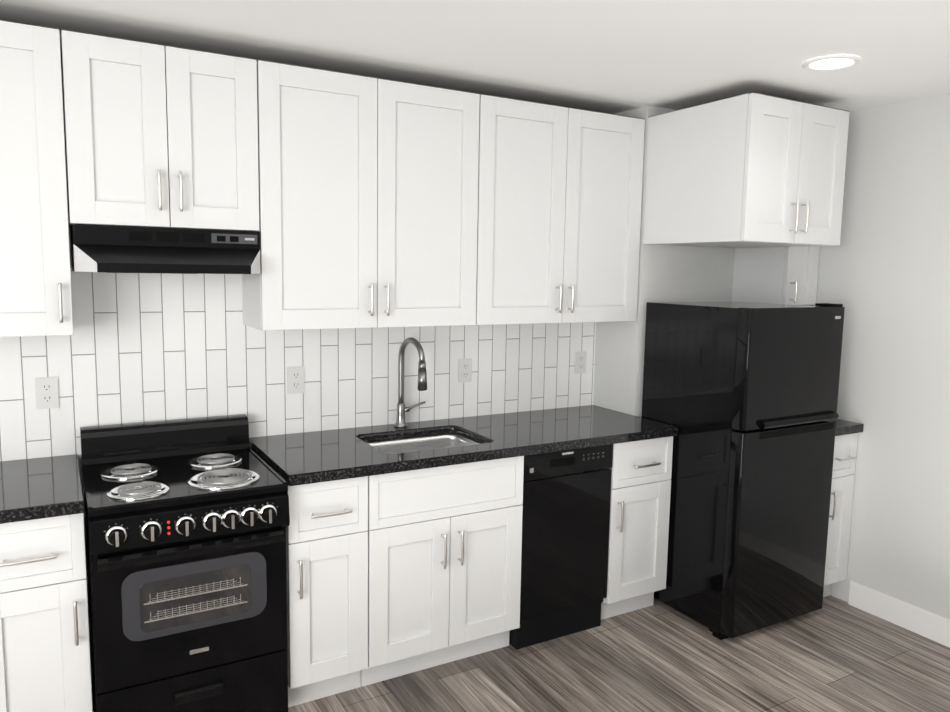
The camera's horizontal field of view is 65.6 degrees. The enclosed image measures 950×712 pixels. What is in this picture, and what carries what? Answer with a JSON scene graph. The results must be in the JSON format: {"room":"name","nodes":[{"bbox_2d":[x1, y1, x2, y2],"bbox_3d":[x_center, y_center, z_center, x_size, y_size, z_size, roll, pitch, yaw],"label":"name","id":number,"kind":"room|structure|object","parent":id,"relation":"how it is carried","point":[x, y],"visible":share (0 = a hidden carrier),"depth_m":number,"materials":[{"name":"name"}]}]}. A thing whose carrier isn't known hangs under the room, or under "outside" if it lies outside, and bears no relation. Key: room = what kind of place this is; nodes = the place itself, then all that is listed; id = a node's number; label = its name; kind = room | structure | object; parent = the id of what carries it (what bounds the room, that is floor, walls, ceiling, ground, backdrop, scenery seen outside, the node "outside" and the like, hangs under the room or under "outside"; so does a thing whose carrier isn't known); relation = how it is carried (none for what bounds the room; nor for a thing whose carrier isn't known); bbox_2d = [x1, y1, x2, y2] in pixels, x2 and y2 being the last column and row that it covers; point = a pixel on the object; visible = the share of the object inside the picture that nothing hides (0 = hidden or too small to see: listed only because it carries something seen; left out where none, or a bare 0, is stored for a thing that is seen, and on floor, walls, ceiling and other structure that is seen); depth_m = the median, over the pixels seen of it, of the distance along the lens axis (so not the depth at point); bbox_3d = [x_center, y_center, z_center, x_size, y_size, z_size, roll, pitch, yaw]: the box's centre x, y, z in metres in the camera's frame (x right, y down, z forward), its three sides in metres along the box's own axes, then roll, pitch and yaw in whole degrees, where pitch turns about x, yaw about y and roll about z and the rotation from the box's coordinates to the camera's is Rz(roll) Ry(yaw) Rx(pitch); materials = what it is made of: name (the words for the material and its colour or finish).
{"room":"kitchen","nodes":[
{"label":"kitchen","id":0,"kind":"room"},
{"bbox_2d":[60,36,81,484],"bbox_3d":[-1.823,0.082,2.613,5.615,2.425,0.100,-3,8,-30],"label":"wall","id":1,"kind":"structure","parent":0,"point":[79,460],"depth_m":2.79,"materials":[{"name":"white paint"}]},
{"bbox_2d":[0,19,73,336],"bbox_3d":[-1.519,-0.559,2.426,0.304,0.972,0.359,-3,8,-30],"label":"upper cabinet","id":2,"kind":"object","parent":1,"relation":"attached to","point":[35,286],"visible":1,"depth_m":2.34,"materials":[{"name":"white wood"}]},
{"bbox_2d":[60,29,258,231],"bbox_3d":[-1.117,-0.760,2.632,0.610,0.606,0.359,-3,8,-30],"label":"upper cabinet","id":3,"kind":"object","parent":1,"relation":"attached to","point":[160,136],"visible":1,"depth_m":2.50,"materials":[{"name":"white wood"}]},
{"bbox_2d":[70,224,260,273],"bbox_3d":[-1.100,-0.376,2.643,0.602,0.155,0.440,-3,8,-30],"label":"range hood","id":4,"kind":"object","parent":3,"relation":"attached to","point":[112,249],"visible":1,"depth_m":2.50,"materials":[{"name":"black enamel"},{"name":"metal"}]},
{"bbox_2d":[0,227,595,460],"bbox_3d":[-0.711,-0.102,3.166,3.122,0.900,0.008,-3,8,-30],"label":"tile backsplash","id":5,"kind":"structure","parent":1,"relation":"attached to","point":[141,347],"depth_m":3.02,"materials":[{"name":"white tile"}]},
{"bbox_2d":[35,377,58,408],"bbox_3d":[-1.564,0.135,2.694,0.072,0.116,0.007,-3,8,-30],"label":"electrical outlet","id":6,"kind":"object","parent":5,"relation":"attached to","point":[47,394],"visible":1,"depth_m":2.69,"materials":[{"name":"white plastic"}]},
{"bbox_2d":[287,366,303,393],"bbox_3d":[-0.765,0.103,3.150,0.072,0.116,0.007,-3,8,-30],"label":"electrical outlet","id":7,"kind":"object","parent":5,"relation":"attached to","point":[295,380],"visible":1,"depth_m":3.15,"materials":[{"name":"white plastic"}]},
{"bbox_2d":[458,358,471,382],"bbox_3d":[-0.047,0.071,3.558,0.072,0.116,0.007,-3,8,-30],"label":"electrical outlet","id":8,"kind":"object","parent":5,"relation":"attached to","point":[464,370],"visible":1,"depth_m":3.56,"materials":[{"name":"white plastic"}]},
{"bbox_2d":[574,351,586,373],"bbox_3d":[0.559,0.034,3.902,0.072,0.116,0.007,-3,8,-30],"label":"electrical outlet","id":9,"kind":"object","parent":5,"relation":"attached to","point":[580,361],"visible":1,"depth_m":3.90,"materials":[{"name":"white plastic"}]},
{"bbox_2d":[242,59,479,329],"bbox_3d":[-0.455,-0.611,3.032,0.916,0.972,0.359,-3,8,-30],"label":"upper cabinet","id":10,"kind":"object","parent":1,"relation":"attached to","point":[368,201],"visible":0.96,"depth_m":2.89,"materials":[{"name":"white wood"}]},
{"bbox_2d":[476,94,644,324],"bbox_3d":[0.342,-0.650,3.485,0.913,0.972,0.359,-3,8,-30],"label":"upper cabinet","id":11,"kind":"object","parent":1,"relation":"attached to","point":[559,211],"visible":0.96,"depth_m":3.34,"materials":[{"name":"white wood"}]},
{"bbox_2d":[0,0,949,113],"bbox_3d":[-0.056,-0.904,0.429,6.610,0.100,5.400,-3,8,-30],"label":"ceiling","id":12,"kind":"structure","parent":0,"point":[612,56],"depth_m":2.57,"materials":[{"name":"white paint"}]},
{"bbox_2d":[802,55,860,70],"bbox_3d":[1.333,-1.094,2.759,0.200,0.009,0.200,-3,8,-30],"label":"recessed light","id":13,"kind":"object","parent":12,"relation":"in","point":[831,62],"visible":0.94,"depth_m":2.74,"materials":[{"name":"white paint"}]},
{"bbox_2d":[92,595,949,711],"bbox_3d":[-0.099,1.603,0.721,6.610,0.100,5.400,-3,8,-30],"label":"floor","id":14,"kind":"structure","parent":0,"point":[834,654],"depth_m":3.02,"materials":[{"name":"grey wood"}]},
{"bbox_2d":[0,513,92,711],"bbox_3d":[-1.475,0.885,2.472,0.304,0.875,0.638,-3,8,-30],"label":"base cabinet","id":15,"kind":"object","parent":14,"relation":"on","point":[45,662],"visible":0.94,"depth_m":2.24,"materials":[{"name":"white wood"}]},
{"bbox_2d":[80,414,289,711],"bbox_3d":[-1.050,0.797,2.657,0.604,1.022,0.686,-3,8,-30],"label":"range","id":16,"kind":"object","parent":14,"relation":"on","point":[186,521],"visible":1,"depth_m":2.44,"materials":[{"name":"black metal"}]},
{"bbox_2d":[286,476,367,706],"bbox_3d":[-0.669,0.845,2.931,0.300,0.875,0.638,-3,8,-30],"label":"base cabinet","id":17,"kind":"object","parent":14,"relation":"on","point":[327,580],"visible":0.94,"depth_m":2.69,"materials":[{"name":"white wood"}]},
{"bbox_2d":[361,456,523,686],"bbox_3d":[-0.239,0.824,3.175,0.684,0.875,0.638,-3,8,-30],"label":"base cabinet","id":18,"kind":"object","parent":14,"relation":"on","point":[444,561],"visible":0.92,"depth_m":2.92,"materials":[{"name":"white wood"}]},
{"bbox_2d":[249,405,677,485],"bbox_3d":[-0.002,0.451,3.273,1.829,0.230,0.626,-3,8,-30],"label":"countertop","id":19,"kind":"structure","parent":18,"relation":"on","point":[295,459],"depth_m":3.17,"materials":[{"name":"black stone"}]},
{"bbox_2d":[394,337,426,427],"bbox_3d":[-0.258,0.122,3.278,0.142,0.413,0.224,-3,8,-30],"label":"faucet","id":20,"kind":"object","parent":19,"relation":"on","point":[402,409],"visible":1,"depth_m":3.31,"materials":[{"name":"silver metal"}]},
{"bbox_2d":[367,434,479,453],"bbox_3d":[-0.217,0.483,3.140,0.560,0.190,0.440,-3,8,-30],"label":"sink","id":21,"kind":"object","parent":19,"relation":"in","point":[402,443],"depth_m":3.32,"materials":[{"name":"silver metal"}]},
{"bbox_2d":[509,444,612,649],"bbox_3d":[0.262,0.800,3.472,0.472,0.872,0.582,-3,8,-30],"label":"dishwasher","id":22,"kind":"object","parent":14,"relation":"on","point":[565,529],"visible":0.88,"depth_m":3.22,"materials":[{"name":"black metal"}]},
{"bbox_2d":[601,436,672,619],"bbox_3d":[0.632,0.782,3.670,0.361,0.875,0.638,-3,8,-30],"label":"base cabinet","id":23,"kind":"object","parent":14,"relation":"on","point":[639,518],"visible":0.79,"depth_m":3.43,"materials":[{"name":"white wood"}]},
{"bbox_2d":[641,301,844,639],"bbox_3d":[1.264,0.488,3.572,0.636,1.502,0.654,-3,8,-30],"label":"refrigerator","id":24,"kind":"object","parent":14,"relation":"on","point":[742,397],"visible":0.88,"depth_m":3.32,"materials":[{"name":"black metal"}]},
{"bbox_2d":[823,433,857,596],"bbox_3d":[1.631,0.777,3.858,0.229,0.875,0.653,-3,8,-30],"label":"base cabinet","id":25,"kind":"object","parent":14,"relation":"on","point":[842,489],"visible":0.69,"depth_m":3.62,"materials":[{"name":"white wood"}]},
{"bbox_2d":[834,419,863,435],"bbox_3d":[1.633,0.321,3.810,0.236,0.040,0.640,-3,8,-30],"label":"countertop","id":26,"kind":"structure","parent":25,"relation":"on","point":[844,427],"depth_m":3.55,"materials":[{"name":"black stone"}]},
{"bbox_3d":[-1.742,0.898,2.320,0.306,0.875,0.638,-3,8,-30],"label":"base cabinet","id":27,"kind":"object","parent":14,"relation":"on","visible":0},
{"bbox_2d":[0,454,83,523],"bbox_3d":[-1.605,0.435,2.349,0.615,0.040,0.626,-3,8,-30],"label":"countertop","id":28,"kind":"structure","parent":27,"relation":"on","point":[39,488],"depth_m":2.33,"materials":[{"name":"black stone"}]},
{"bbox_2d":[593,105,734,416],"bbox_3d":[1.131,-0.040,4.101,0.995,2.425,0.435,-3,8,-30],"label":"wall jog","id":29,"kind":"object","parent":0,"point":[670,273],"visible":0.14,"depth_m":3.76,"materials":[{"name":"white paint"}]},
{"bbox_2d":[643,92,849,247],"bbox_3d":[1.265,-0.824,3.448,0.644,0.602,0.650,-3,8,-30],"label":"upper cabinet","id":30,"kind":"object","parent":29,"relation":"attached to","point":[752,170],"visible":1,"depth_m":3.23,"materials":[{"name":"white wood"}]},
{"bbox_2d":[732,246,819,304],"bbox_3d":[1.582,-0.711,3.805,0.241,0.882,0.374,-3,8,-30],"label":"upper cabinet","id":31,"kind":"object","parent":29,"relation":"attached to","point":[780,275],"visible":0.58,"depth_m":3.74,"materials":[{"name":"white wood"}]},
{"bbox_2d":[807,93,949,619],"bbox_3d":[2.857,0.235,1.996,0.100,2.425,4.965,-3,8,-30],"label":"wall","id":32,"kind":"structure","parent":0,"point":[884,273],"depth_m":3.43,"materials":[{"name":"white paint"}]},
{"bbox_2d":[848,581,949,647],"bbox_3d":[2.921,1.410,1.866,0.016,0.124,4.222,-3,8,-30],"label":"baseboard","id":33,"kind":"structure","parent":32,"relation":"attached to","point":[918,620],"depth_m":3.46,"materials":[{"name":"white paint"}]}
]}

